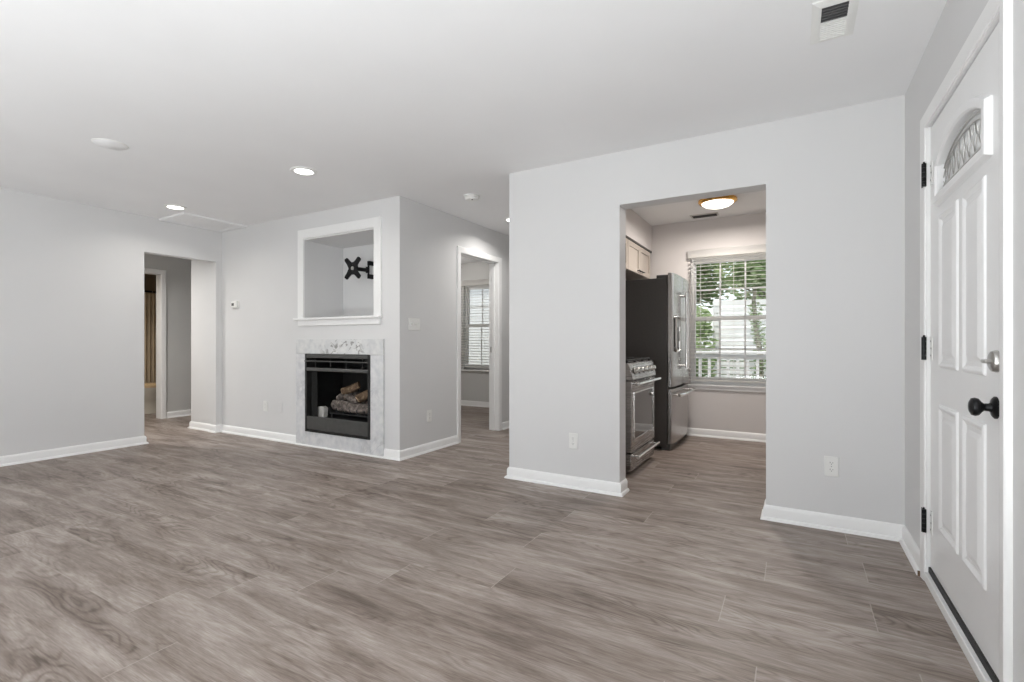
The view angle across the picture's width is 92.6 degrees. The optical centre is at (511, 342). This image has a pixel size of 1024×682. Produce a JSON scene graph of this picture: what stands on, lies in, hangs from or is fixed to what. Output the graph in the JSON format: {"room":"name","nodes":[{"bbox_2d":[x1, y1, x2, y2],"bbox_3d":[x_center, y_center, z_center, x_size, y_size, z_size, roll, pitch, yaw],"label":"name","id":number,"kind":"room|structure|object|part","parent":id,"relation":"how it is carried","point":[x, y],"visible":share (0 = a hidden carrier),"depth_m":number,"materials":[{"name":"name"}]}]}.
{"room":"living room","nodes":[
{"label":"living room","id":0,"kind":"room"},
{"bbox_2d":[0,188,221,455],"bbox_3d":[-5.246,-0.131,3.079,0.114,2.440,6.695,0,0,30],"label":"wall","id":1,"kind":"structure","parent":0,"point":[72,273],"depth_m":4.75,"materials":[{"name":"paint"}]},
{"bbox_2d":[0,436,148,466],"bbox_3d":[-5.431,1.045,2.729,0.144,0.088,5.905,0,0,30],"label":"baseboard","id":2,"kind":"structure","parent":1,"relation":"attached to","point":[14,459],"depth_m":4.69,"materials":[{"name":"white paint"}]},
{"bbox_2d":[144,274,155,293],"bbox_3d":[-6.443,-0.131,8.446,0.100,2.440,5.800,0,0,30],"label":"wall","id":3,"kind":"structure","parent":0,"point":[149,280],"depth_m":8.55,"materials":[{"name":"beige paint"}]},
{"bbox_2d":[144,253,190,411],"bbox_3d":[-4.743,-0.131,7.466,0.115,2.440,5.800,0,0,30],"label":"wall","id":4,"kind":"structure","parent":0,"point":[178,270],"depth_m":7.12,"materials":[{"name":"grey paint"}]},
{"bbox_2d":[144,268,165,418],"bbox_3d":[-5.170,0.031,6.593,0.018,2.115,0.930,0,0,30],"label":"trim","id":5,"kind":"structure","parent":4,"relation":"attached to","point":[146,270],"depth_m":6.96,"materials":[{"name":"white paint"}]},
{"bbox_2d":[166,409,190,417],"bbox_3d":[-4.109,1.045,8.420,0.030,0.088,3.285,0,0,30],"label":"baseboard","id":6,"kind":"structure","parent":4,"relation":"attached to","point":[181,413],"depth_m":7.13,"materials":[{"name":"white paint"}]},
{"bbox_2d":[191,260,210,423],"bbox_3d":[-3.816,-0.131,6.156,0.480,2.440,0.165,0,0,30],"label":"wall","id":7,"kind":"structure","parent":0,"point":[200,270],"depth_m":6.08,"materials":[{"name":"paint"}]},
{"bbox_2d":[187,421,210,430],"bbox_3d":[-3.589,1.045,6.579,0.510,0.088,1.185,0,0,30],"label":"baseboard","id":8,"kind":"structure","parent":7,"relation":"attached to","point":[192,425],"depth_m":6.08,"materials":[{"name":"white paint"}]},
{"bbox_2d":[408,199,508,447],"bbox_3d":[-0.156,-0.131,6.156,0.115,2.440,3.490,0,0,30],"label":"wall","id":9,"kind":"structure","parent":0,"point":[434,235],"depth_m":5.01,"materials":[{"name":"paint"}]},
{"bbox_2d":[408,318,419,329],"bbox_3d":[-0.928,-0.171,4.681,0.023,0.114,0.164,0,0,30],"label":"light switch","id":10,"kind":"object","parent":9,"relation":"attached to","point":[413,323],"visible":1,"depth_m":4.67,"materials":[{"name":"white plastic"}]},
{"bbox_2d":[383,435,458,460],"bbox_3d":[-0.892,1.045,4.921,0.217,0.088,0.907,0,0,30],"label":"baseboard","id":11,"kind":"structure","parent":9,"relation":"attached to","point":[390,454],"depth_m":4.73,"materials":[{"name":"white paint"}]},
{"bbox_2d":[427,410,431,421],"bbox_3d":[-0.823,0.735,4.875,0.008,0.116,0.072,0,0,30],"label":"wall outlet","id":12,"kind":"object","parent":9,"relation":"attached to","point":[429,412],"visible":1,"depth_m":4.88,"materials":[{"name":"white plastic"}]},
{"bbox_2d":[457,246,501,442],"bbox_3d":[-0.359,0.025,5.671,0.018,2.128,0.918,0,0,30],"label":"trim","id":13,"kind":"structure","parent":9,"relation":"attached to","point":[460,249],"depth_m":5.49,"materials":[{"name":"white paint"}]},
{"bbox_2d":[502,421,508,429],"bbox_3d":[0.301,1.045,6.804,0.030,0.088,1.680,0,0,30],"label":"baseboard","id":14,"kind":"structure","parent":9,"relation":"attached to","point":[505,425],"depth_m":6.14,"materials":[{"name":"white paint"}]},
{"bbox_2d":[0,0,946,263],"bbox_3d":[-3.147,-1.401,3.892,10.660,0.100,10.600,0,0,30],"label":"ceiling","id":15,"kind":"structure","parent":0,"point":[213,103],"depth_m":2.57,"materials":[{"name":"paint"}]},
{"bbox_2d":[91,138,128,150],"bbox_3d":[-2.744,-1.344,3.344,0.200,0.014,0.200,0,0,30],"label":"cover plate","id":16,"kind":"object","parent":15,"relation":"attached to","point":[105,143],"visible":1,"depth_m":3.32,"materials":[{"name":"paint"}]},
{"bbox_2d":[163,204,186,209],"bbox_3d":[-3.364,-1.346,4.894,0.200,0.011,0.200,0,0,30],"label":"recessed light","id":17,"kind":"object","parent":15,"relation":"in","point":[169,206],"visible":1,"depth_m":4.88,"materials":[{"name":"white plastic"}]},
{"bbox_2d":[159,212,246,231],"bbox_3d":[-3.468,-1.341,5.519,0.522,0.020,0.680,0,0,30],"label":"attic hatch","id":18,"kind":"object","parent":15,"relation":"attached to","point":[184,218],"visible":1,"depth_m":5.50,"materials":[{"name":"paint"}]},
{"bbox_3d":[-3.465,-1.347,5.523,0.440,0.008,0.590,0,0,30],"label":"panel","id":19,"kind":"part","parent":18,"relation":"part of","materials":[{"name":"paint"}]},
{"bbox_2d":[290,166,316,175],"bbox_3d":[-1.642,-1.346,3.863,0.200,0.011,0.200,0,0,30],"label":"recessed light","id":20,"kind":"object","parent":15,"relation":"in","point":[305,171],"visible":1,"depth_m":3.85,"materials":[{"name":"white plastic"}]},
{"bbox_2d":[463,194,479,201],"bbox_3d":[-0.375,-1.328,4.532,0.150,0.046,0.150,0,0,30],"label":"smoke detector","id":21,"kind":"object","parent":15,"relation":"attached to","point":[468,197],"visible":1,"depth_m":4.49,"materials":[{"name":"white plastic"}]},
{"bbox_2d":[810,0,858,44],"bbox_3d":[1.345,-1.345,2.049,0.160,0.013,0.310,0,0,30],"label":"ceiling vent","id":22,"kind":"object","parent":15,"relation":"in","point":[830,19],"visible":1,"depth_m":2.04,"materials":[{"name":"white plastic"}]},
{"bbox_2d":[461,262,488,401],"bbox_3d":[-1.723,-0.131,9.007,8.018,2.440,0.115,0,0,30],"label":"wall","id":23,"kind":"structure","parent":0,"point":[474,384],"depth_m":8.33,"materials":[{"name":"grey paint"}]},
{"bbox_2d":[461,400,488,407],"bbox_3d":[-0.800,1.045,8.391,3.233,0.088,0.030,0,0,30],"label":"baseboard","id":24,"kind":"structure","parent":23,"relation":"attached to","point":[463,402],"depth_m":8.29,"materials":[{"name":"white paint"}]},
{"bbox_2d":[461,369,488,371],"bbox_3d":[-0.434,0.481,8.208,1.030,0.025,0.090,0,0,30],"label":"trim","id":25,"kind":"structure","parent":23,"relation":"attached to","point":[461,369],"depth_m":8.30,"materials":[{"name":"white paint"}]},
{"bbox_2d":[465,284,488,369],"bbox_3d":[-0.393,-0.259,8.280,0.910,1.455,0.085,0,0,30],"label":"window","id":26,"kind":"structure","parent":23,"relation":"in","point":[482,287],"depth_m":8.42,"materials":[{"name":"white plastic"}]},
{"bbox_2d":[461,279,488,367],"bbox_3d":[-0.455,-0.309,8.171,0.980,1.475,0.066,0,0,30],"label":"window blind","id":27,"kind":"object","parent":26,"relation":"attached to","point":[468,283],"visible":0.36,"depth_m":8.29,"materials":[{"name":"white plastic"}]},
{"bbox_3d":[-0.451,0.420,8.178,0.968,0.018,0.045,0,0,30],"label":"rail","id":28,"kind":"part","parent":27,"relation":"part of","materials":[{"name":"white"}]},
{"bbox_3d":[-0.399,0.067,8.269,0.866,0.732,0.030,0,0,30],"label":"sash","id":29,"kind":"part","parent":26,"relation":"part of","materials":[{"name":"white plastic"}]},
{"bbox_3d":[-0.384,-0.605,8.295,0.866,0.692,0.030,0,0,30],"label":"sash","id":30,"kind":"part","parent":26,"relation":"part of","materials":[{"name":"white plastic"}]},
{"bbox_2d":[0,405,978,681],"bbox_3d":[-2.567,1.139,3.557,12.000,0.100,10.600,0,0,30],"label":"floor","id":31,"kind":"structure","parent":0,"point":[186,554],"depth_m":2.30,"materials":[{"name":"grey wood"}]},
{"bbox_2d":[144,382,155,413],"bbox_3d":[-5.456,0.689,7.675,0.460,0.800,0.820,0,0,30],"label":"bathtub","id":32,"kind":"object","parent":31,"relation":"on","point":[149,388],"visible":0.09,"depth_m":7.41,"materials":[{"name":"ceramic"}]},
{"bbox_3d":[-5.526,0.663,7.554,0.384,0.052,0.536,0,0,30],"label":"seat lid","id":33,"kind":"part","parent":32,"relation":"part of","materials":[{"name":"beige"}]},
{"bbox_2d":[295,339,384,457],"bbox_3d":[-1.754,0.530,4.910,1.266,1.117,0.033,0,0,30],"label":"fireplace surround","id":34,"kind":"object","parent":31,"relation":"on","point":[374,447],"visible":1,"depth_m":4.80,"materials":[{"name":"stone"}]},
{"bbox_2d":[304,354,369,439],"bbox_3d":[-1.645,0.528,5.114,0.945,0.811,0.502,0,0,30],"label":"fireplace","id":35,"kind":"object","parent":34,"relation":"in","point":[325,374],"depth_m":5.13,"materials":[{"name":"black metal"}]},
{"bbox_2d":[312,371,317,416],"bbox_3d":[-2.076,0.541,5.152,0.085,0.495,0.022,0,0,30],"label":"curtain","id":36,"kind":"object","parent":35,"relation":"hanging from","point":[314,373],"depth_m":5.14,"materials":[{"name":"black metal"}]},
{"bbox_2d":[318,406,327,416],"bbox_3d":[-2.002,0.734,5.174,0.113,0.114,0.055,0,0,30],"label":"shield","id":37,"kind":"object","parent":35,"relation":"in","point":[322,410],"visible":0.87,"depth_m":5.15,"materials":[{"name":"silver metal"}]},
{"bbox_2d":[307,367,367,372],"bbox_3d":[-1.760,0.283,4.907,0.881,0.037,0.028,0,0,30],"label":"hood","id":38,"kind":"object","parent":35,"relation":"attached to","point":[309,369],"depth_m":4.88,"materials":[{"name":"grey paint"}]},
{"bbox_3d":[-1.757,0.839,4.908,0.885,0.137,0.021,0,0,30],"label":"access panel","id":39,"kind":"part","parent":35,"relation":"part of","materials":[{"name":"grey paint"}]},
{"bbox_3d":[-1.581,0.736,5.067,0.660,0.109,0.265,0,0,30],"label":"log grate","id":40,"kind":"part","parent":35,"relation":"part of","materials":[{"name":"black metal"}]},
{"bbox_3d":[-1.581,0.744,5.067,0.660,0.015,0.216,0,0,30],"label":"rail","id":41,"kind":"part","parent":35,"relation":"part of","materials":[{"name":"metal"}]},
{"bbox_2d":[331,400,367,414],"bbox_3d":[-1.612,0.664,4.999,0.588,0.127,0.117,0,0,30],"label":"log","id":42,"kind":"object","parent":35,"relation":"on","point":[346,406],"visible":0.82,"depth_m":4.97,"materials":[{"name":"grey plant"}]},
{"bbox_2d":[336,390,359,399],"bbox_3d":[-1.733,0.560,5.180,0.241,0.149,0.090,0,0,-1],"label":"log","id":43,"kind":"object","parent":42,"relation":"on","point":[340,396],"visible":0.34,"depth_m":5.14,"materials":[{"name":"wood"}]},
{"bbox_2d":[344,394,357,402],"bbox_3d":[-1.636,0.575,4.987,0.171,0.087,0.078,0,0,30],"label":"log","id":44,"kind":"object","parent":42,"relation":"on","point":[351,398],"visible":0.96,"depth_m":4.95,"materials":[{"name":"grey wood"}]},
{"bbox_2d":[341,382,360,393],"bbox_3d":[-1.670,0.475,5.078,0.199,0.133,0.083,0,0,-4],"label":"log","id":45,"kind":"object","parent":44,"relation":"on","point":[356,386],"visible":0.99,"depth_m":5.05,"materials":[{"name":"beige wood"}]},
{"bbox_2d":[355,390,367,402],"bbox_3d":[-1.481,0.540,4.964,0.205,0.146,0.087,0,0,-15],"label":"log","id":46,"kind":"object","parent":42,"relation":"on","point":[362,396],"visible":0.68,"depth_m":4.93,"materials":[{"name":"beige wood"}]},
{"bbox_3d":[-1.760,1.081,4.901,1.266,0.015,0.012,0,0,30],"label":"shoe moulding","id":47,"kind":"part","parent":34,"relation":"part of","materials":[{"name":"white paint"}]},
{"bbox_2d":[626,357,660,471],"bbox_3d":[0.891,0.617,4.457,0.752,0.944,0.766,0,0,30],"label":"gas range","id":48,"kind":"object","parent":31,"relation":"on","point":[640,444],"visible":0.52,"depth_m":4.17,"materials":[{"name":"grey metal"}]},
{"bbox_2d":[626,360,651,364],"bbox_3d":[0.853,0.181,4.479,0.665,0.015,0.766,0,0,30],"label":"cooktop","id":49,"kind":"object","parent":48,"relation":"in","point":[628,362],"depth_m":4.34,"materials":[{"name":"metal"}]},
{"bbox_3d":[1.135,0.988,4.316,0.045,0.142,0.754,0,0,30],"label":"storage drawer","id":50,"kind":"part","parent":48,"relation":"part of","materials":[{"name":"metal"}]},
{"bbox_3d":[1.137,0.612,4.315,0.050,0.583,0.754,0,0,30],"label":"oven door","id":51,"kind":"part","parent":48,"relation":"part of","materials":[{"name":"metal"}]},
{"bbox_3d":[1.141,0.249,4.312,0.060,0.130,0.762,0,0,30],"label":"control panel","id":52,"kind":"part","parent":48,"relation":"part of","materials":[{"name":"metal"}]},
{"bbox_3d":[1.180,0.939,4.289,0.066,0.026,0.700,0,0,30],"label":"handle","id":53,"kind":"part","parent":48,"relation":"part of","materials":[{"name":"silver metal"}]},
{"bbox_3d":[1.188,0.341,4.290,0.070,0.028,0.710,0,0,30],"label":"handle","id":54,"kind":"part","parent":48,"relation":"part of","materials":[{"name":"silver metal"}]},
{"bbox_2d":[626,272,695,449],"bbox_3d":[1.535,0.196,5.438,0.888,1.785,0.895,0,0,30],"label":"refrigerator","id":55,"kind":"object","parent":31,"relation":"on","point":[658,308],"visible":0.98,"depth_m":4.99,"materials":[{"name":"grey metal"}]},
{"bbox_3d":[1.698,-0.124,5.084,0.061,1.145,0.444,0,0,30],"label":"door","id":56,"kind":"part","parent":55,"relation":"part of","materials":[{"name":"silver metal"}]},
{"bbox_3d":[1.811,0.747,5.279,0.061,0.547,0.895,0,0,30],"label":"freezer drawer","id":57,"kind":"part","parent":55,"relation":"part of","materials":[{"name":"silver metal"}]},
{"bbox_3d":[1.839,-0.121,5.210,0.072,0.821,0.027,0,0,30],"label":"handle","id":58,"kind":"part","parent":55,"relation":"part of","materials":[{"name":"silver metal"}]},
{"bbox_3d":[1.872,0.533,5.246,0.113,0.039,0.772,0,0,30],"label":"handle","id":59,"kind":"part","parent":55,"relation":"part of","materials":[{"name":"silver metal"}]},
{"bbox_3d":[1.923,-0.124,5.474,0.061,1.145,0.444,0,0,30],"label":"door","id":60,"kind":"part","parent":55,"relation":"part of","materials":[{"name":"silver metal"}]},
{"bbox_3d":[1.884,-0.121,5.288,0.072,0.821,0.027,0,0,30],"label":"handle","id":61,"kind":"part","parent":55,"relation":"part of","materials":[{"name":"silver metal"}]},
{"bbox_2d":[222,95,904,524],"bbox_3d":[-0.171,-0.211,4.099,7.890,2.600,0.143,0,0,30],"label":"wall","id":62,"kind":"structure","parent":0,"point":[833,181],"depth_m":3.36,"materials":[{"name":"paint"}]},
{"bbox_2d":[231,301,238,308],"bbox_3d":[-3.277,-0.443,5.789,0.130,0.090,0.032,0,0,30],"label":"thermostat","id":63,"kind":"object","parent":62,"relation":"attached to","point":[234,304],"visible":1,"depth_m":5.77,"materials":[{"name":"white plastic"}]},
{"bbox_2d":[208,424,295,443],"bbox_3d":[-2.984,1.045,5.581,1.535,0.088,0.100,0,0,30],"label":"baseboard","id":64,"kind":"structure","parent":62,"relation":"attached to","point":[274,436],"depth_m":5.60,"materials":[{"name":"white paint"}]},
{"bbox_2d":[293,216,382,325],"bbox_3d":[-1.776,-0.678,4.918,1.265,1.015,0.047,0,0,30],"label":"trim","id":65,"kind":"structure","parent":62,"relation":"attached to","point":[375,222],"depth_m":4.85,"materials":[{"name":"white paint"}]},
{"bbox_2d":[314,233,373,317],"bbox_3d":[-1.575,-0.704,5.236,1.243,1.015,0.480,0,0,30],"label":"wall niche","id":66,"kind":"object","parent":62,"relation":"attached to","point":[334,295],"visible":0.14,"depth_m":5.47,"materials":[{"name":"paint"}]},
{"bbox_2d":[344,257,373,279],"bbox_3d":[-1.641,-0.786,5.313,0.230,0.230,0.262,0,0,30],"label":"mount","id":67,"kind":"object","parent":66,"relation":"attached to","point":[353,269],"visible":1,"depth_m":5.24,"materials":[{"name":"black metal"}]},
{"bbox_3d":[-1.695,-0.786,5.219,0.230,0.230,0.024,0,0,30],"label":"plate","id":68,"kind":"part","parent":67,"relation":"part of","materials":[{"name":"black metal"}]},
{"bbox_3d":[-1.618,-0.784,5.287,0.044,0.065,0.170,0,0,42],"label":"arm","id":69,"kind":"part","parent":67,"relation":"part of","materials":[{"name":"black metal"}]},
{"bbox_2d":[504,467,629,496],"bbox_3d":[1.214,1.045,5.167,0.967,0.088,3.435,0,0,30],"label":"baseboard","id":70,"kind":"structure","parent":62,"relation":"attached to","point":[620,489],"depth_m":3.65,"materials":[{"name":"white paint"}]},
{"bbox_2d":[569,433,577,448],"bbox_3d":[0.456,0.738,3.651,0.072,0.116,0.008,0,0,30],"label":"wall outlet","id":71,"kind":"object","parent":62,"relation":"attached to","point":[573,437],"visible":1,"depth_m":3.65,"materials":[{"name":"white plastic"}]},
{"bbox_2d":[824,456,838,476],"bbox_3d":[1.855,0.723,2.844,0.072,0.116,0.008,0,0,30],"label":"wall outlet","id":72,"kind":"object","parent":62,"relation":"attached to","point":[831,464],"visible":1,"depth_m":2.84,"materials":[{"name":"white plastic"}]},
{"bbox_2d":[760,499,919,574],"bbox_3d":[1.874,1.045,2.770,0.410,0.088,0.926,0,0,-27],"label":"baseboard","id":73,"kind":"structure","parent":62,"relation":"attached to","point":[899,533],"depth_m":2.79,"materials":[{"name":"white paint"}]},
{"bbox_2d":[626,209,651,250],"bbox_3d":[0.930,-1.260,4.968,0.350,0.322,2.462,0,0,30],"label":"wall","id":74,"kind":"structure","parent":0,"point":[638,229],"depth_m":5.44,"materials":[{"name":"paint"}]},
{"bbox_2d":[632,190,765,225],"bbox_3d":[2.345,-1.461,4.218,3.650,0.100,2.750,0,0,30],"label":"ceiling","id":75,"kind":"structure","parent":0,"point":[752,202],"depth_m":5.25,"materials":[{"name":"paint"}]},
{"bbox_2d":[690,212,718,218],"bbox_3d":[2.142,-1.406,5.448,0.290,0.012,0.140,0,0,30],"label":"ceiling vent","id":76,"kind":"object","parent":75,"relation":"in","point":[714,213],"visible":1,"depth_m":5.43,"materials":[{"name":"grey metal"}]},
{"bbox_2d":[698,195,737,208],"bbox_3d":[2.024,-1.366,4.824,0.360,0.090,0.360,0,0,30],"label":"flush ceiling light","id":77,"kind":"object","parent":75,"relation":"attached to","point":[723,201],"visible":0.89,"depth_m":4.74,"materials":[{"name":"white glass"}]},
{"bbox_2d":[650,212,765,433],"bbox_3d":[2.988,-0.186,5.284,3.600,2.550,0.140,0,0,30],"label":"wall","id":78,"kind":"structure","parent":0,"point":[738,411],"depth_m":5.60,"materials":[{"name":"paint"}]},
{"bbox_2d":[686,428,765,441],"bbox_3d":[2.881,1.045,5.248,3.450,0.088,0.030,0,0,30],"label":"baseboard","id":79,"kind":"structure","parent":78,"relation":"attached to","point":[746,436],"depth_m":5.51,"materials":[{"name":"white paint"}]},
{"bbox_2d":[688,383,765,392],"bbox_3d":[2.495,0.516,5.505,1.005,0.066,0.090,0,0,30],"label":"trim","id":80,"kind":"structure","parent":78,"relation":"attached to","point":[724,387],"depth_m":5.51,"materials":[{"name":"white paint"}]},
{"bbox_2d":[691,252,765,385],"bbox_3d":[2.514,-0.254,5.583,0.890,1.485,0.085,0,0,30],"label":"window","id":81,"kind":"structure","parent":78,"relation":"in","point":[759,256],"depth_m":5.64,"materials":[{"name":"white plastic"}]},
{"bbox_2d":[688,244,765,383],"bbox_3d":[2.472,-0.306,5.462,0.972,1.510,0.066,0,0,30],"label":"window blind","id":82,"kind":"object","parent":81,"relation":"attached to","point":[758,248],"visible":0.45,"depth_m":5.49,"materials":[{"name":"white plastic"}]},
{"bbox_3d":[2.476,0.440,5.469,0.960,0.018,0.045,0,0,30],"label":"rail","id":83,"kind":"part","parent":82,"relation":"part of","materials":[{"name":"white plastic"}]},
{"bbox_3d":[2.508,0.080,5.572,0.846,0.748,0.030,0,0,30],"label":"sash","id":84,"kind":"part","parent":81,"relation":"part of","materials":[{"name":"white plastic"}]},
{"bbox_3d":[2.523,-0.608,5.598,0.846,0.708,0.030,0,0,30],"label":"sash","id":85,"kind":"part","parent":81,"relation":"part of","materials":[{"name":"white plastic"}]},
{"bbox_2d":[905,0,1023,681],"bbox_3d":[0.539,-0.131,-0.256,0.140,2.440,6.695,0,0,30],"label":"wall","id":86,"kind":"structure","parent":0,"point":[958,18],"depth_m":1.83,"materials":[{"name":"paint"}]},
{"bbox_2d":[924,572,991,681],"bbox_3d":[1.717,1.066,1.781,0.174,0.046,0.931,0,0,30],"label":"threshold","id":87,"kind":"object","parent":86,"relation":"attached to","point":[979,670],"depth_m":1.77,"materials":[{"name":"white paint"}]},
{"bbox_2d":[921,23,998,681],"bbox_3d":[1.661,0.035,1.833,0.108,2.013,0.951,0,0,30],"label":"door","id":88,"kind":"structure","parent":86,"relation":"in","point":[964,164],"depth_m":1.72,"materials":[{"name":"white paint"}]},
{"bbox_3d":[1.736,0.531,1.951,0.010,0.535,0.265,0,0,30],"label":"panel","id":89,"kind":"part","parent":88,"relation":"part of","materials":[{"name":"white paint"}]},
{"bbox_3d":[1.736,-0.214,1.951,0.010,0.645,0.265,0,0,30],"label":"panel","id":90,"kind":"part","parent":88,"relation":"part of","materials":[{"name":"white paint"}]},
{"bbox_3d":[1.676,-0.716,1.796,0.014,0.206,0.601,0,0,30],"label":"lite glass","id":91,"kind":"part","parent":88,"relation":"part of","materials":[{"name":"white"}]},
{"bbox_3d":[1.648,-0.716,1.812,0.022,0.272,0.667,0,0,30],"label":"lite frame","id":92,"kind":"part","parent":88,"relation":"part of","materials":[{"name":"white paint"}]},
{"bbox_3d":[1.578,0.531,1.676,0.010,0.535,0.240,0,0,30],"label":"panel","id":93,"kind":"part","parent":88,"relation":"part of","materials":[{"name":"white paint"}]},
{"bbox_3d":[1.578,-0.214,1.676,0.010,0.645,0.240,0,0,30],"label":"panel","id":94,"kind":"part","parent":88,"relation":"part of","materials":[{"name":"white paint"}]},
{"bbox_3d":[1.450,0.201,1.510,0.064,0.068,0.068,0,0,30],"label":"knob","id":95,"kind":"part","parent":88,"relation":"part of","materials":[{"name":"black metal"}]},
{"bbox_2d":[920,0,1012,681],"bbox_3d":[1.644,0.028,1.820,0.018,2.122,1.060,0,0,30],"label":"trim","id":96,"kind":"structure","parent":86,"relation":"attached to","point":[1005,7],"depth_m":1.37,"materials":[{"name":"white paint"}]},
{"bbox_3d":[-5.446,-0.131,8.218,1.855,2.440,0.100,0,0,30],"label":"wall","id":97,"kind":"structure","parent":0,"visible":0},
{"bbox_3d":[-6.400,-0.811,6.898,0.025,0.024,3.140,0,0,30],"label":"curtain rod","id":98,"kind":"object","parent":97,"relation":"attached to","visible":0},
{"bbox_2d":[144,291,155,382],"bbox_3d":[-6.022,0.069,7.557,0.059,1.799,1.580,0,0,30],"label":"shower curtain","id":99,"kind":"object","parent":98,"relation":"hanging from","point":[149,299],"visible":0.07,"depth_m":7.87,"materials":[{"name":"beige fabric"}]},
{"bbox_3d":[0.971,-0.186,5.522,0.132,2.550,3.462,0,0,30],"label":"wall","id":100,"kind":"structure","parent":0,"visible":0},
{"bbox_2d":[626,238,627,268],"bbox_3d":[0.840,-0.916,4.780,0.376,0.320,0.922,0,0,30],"label":"upper cabinet","id":101,"kind":"object","parent":100,"relation":"attached to","point":[626,238],"visible":0.06,"depth_m":5.06,"materials":[{"name":"beige paint"}]},
{"bbox_2d":[626,235,651,252],"bbox_3d":[1.070,-1.088,5.204,0.352,0.021,1.885,0,0,30],"label":"trim","id":102,"kind":"structure","parent":101,"relation":"on","point":[627,237],"depth_m":5.43,"materials":[{"name":"grey wood"}]},
{"bbox_2d":[626,239,649,279],"bbox_3d":[1.301,-0.916,5.581,0.376,0.320,0.910,0,0,30],"label":"upper cabinet","id":103,"kind":"object","parent":100,"relation":"attached to","point":[638,257],"visible":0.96,"depth_m":5.48,"materials":[{"name":"beige paint"}]},
{"bbox_3d":[1.317,-0.916,5.310,0.020,0.314,0.450,0,0,30],"label":"door","id":104,"kind":"part","parent":103,"relation":"part of","materials":[{"name":"beige paint"}]},
{"bbox_3d":[1.543,-0.916,5.703,0.020,0.314,0.450,0,0,30],"label":"door","id":105,"kind":"part","parent":103,"relation":"part of","materials":[{"name":"beige paint"}]},
{"label":"outside","id":106,"kind":"structure","parent":0,"visible":0},
{"bbox_2d":[702,359,765,375],"bbox_3d":[0.662,1.649,11.161,70.000,0.120,100.000,0,0,30],"label":"lawn","id":107,"kind":"structure","parent":106,"point":[711,359],"depth_m":30.57,"materials":[{"name":"green plant"}]},
{"bbox_2d":[469,289,488,364],"bbox_3d":[-0.893,-1.161,14.770,10.300,5.500,5.100,0,0,30],"label":"house","id":108,"kind":"structure","parent":107,"relation":"on","point":[478,291],"depth_m":12.26,"materials":[{"name":"white"}]},
{"bbox_2d":[696,346,716,376],"bbox_3d":[3.165,0.820,8.435,0.754,1.546,0.947,0,0,30],"label":"leafy shrub","id":109,"kind":"object","parent":107,"relation":"on","point":[697,359],"visible":0.19,"depth_m":8.23,"materials":[{"name":"green plant"}]},
{"bbox_2d":[696,305,718,347],"bbox_3d":[3.630,0.441,9.611,0.847,2.303,1.126,0,0,30],"label":"leafy shrub","id":110,"kind":"object","parent":107,"relation":"on","point":[699,324],"visible":0.41,"depth_m":9.36,"materials":[{"name":"green plant"}]},
{"bbox_2d":[696,263,731,307],"bbox_3d":[5.745,-1.052,15.971,3.223,5.300,2.806,0,0,30],"label":"broadleaf tree","id":111,"kind":"object","parent":107,"relation":"on","point":[706,283],"visible":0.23,"depth_m":15.51,"materials":[{"name":"green plant"}]},
{"bbox_2d":[713,299,765,378],"bbox_3d":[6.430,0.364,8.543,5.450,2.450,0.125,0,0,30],"label":"house","id":112,"kind":"structure","parent":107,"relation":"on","point":[761,301],"depth_m":9.64,"materials":[{"name":"white"}]},
{"bbox_3d":[4.128,0.364,9.884,0.100,2.450,0.100,0,0,30],"label":"post","id":113,"kind":"part","parent":112,"relation":"part of","materials":[{"name":"white wood"}]},
{"bbox_2d":[713,262,765,306],"bbox_3d":[6.050,-0.779,11.418,2.255,4.757,2.544,0,0,-1],"label":"broadleaf tree","id":114,"kind":"object","parent":107,"relation":"on","point":[726,281],"visible":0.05,"depth_m":11.69,"materials":[{"name":"green plant"}]},
{"bbox_2d":[731,260,765,378],"bbox_3d":[4.412,-0.010,8.754,0.928,3.210,0.780,0,0,30],"label":"slim tree","id":115,"kind":"object","parent":107,"relation":"on","point":[758,279],"visible":0.47,"depth_m":8.69,"materials":[{"name":"green plant"}]},
{"bbox_3d":[3.282,1.399,5.894,4.600,0.380,1.172,0,0,30],"label":"deck","id":116,"kind":"object","parent":107,"relation":"on","visible":0},
{"bbox_2d":[696,351,765,378],"bbox_3d":[3.534,0.624,6.331,4.700,1.170,0.120,0,0,30],"label":"deck railing","id":117,"kind":"object","parent":116,"relation":"on","point":[762,354],"visible":0.04,"depth_m":6.62,"materials":[{"name":"white wood"}]},
{"bbox_3d":[3.531,0.649,6.327,4.600,0.960,0.040,0,0,30],"label":"rail","id":118,"kind":"part","parent":117,"relation":"part of","materials":[{"name":"white wood"}]},
{"bbox_3d":[3.534,0.144,6.331,4.600,0.040,0.120,0,0,30],"label":"handrail","id":119,"kind":"part","parent":117,"relation":"part of","materials":[{"name":"white wood"}]}
]}

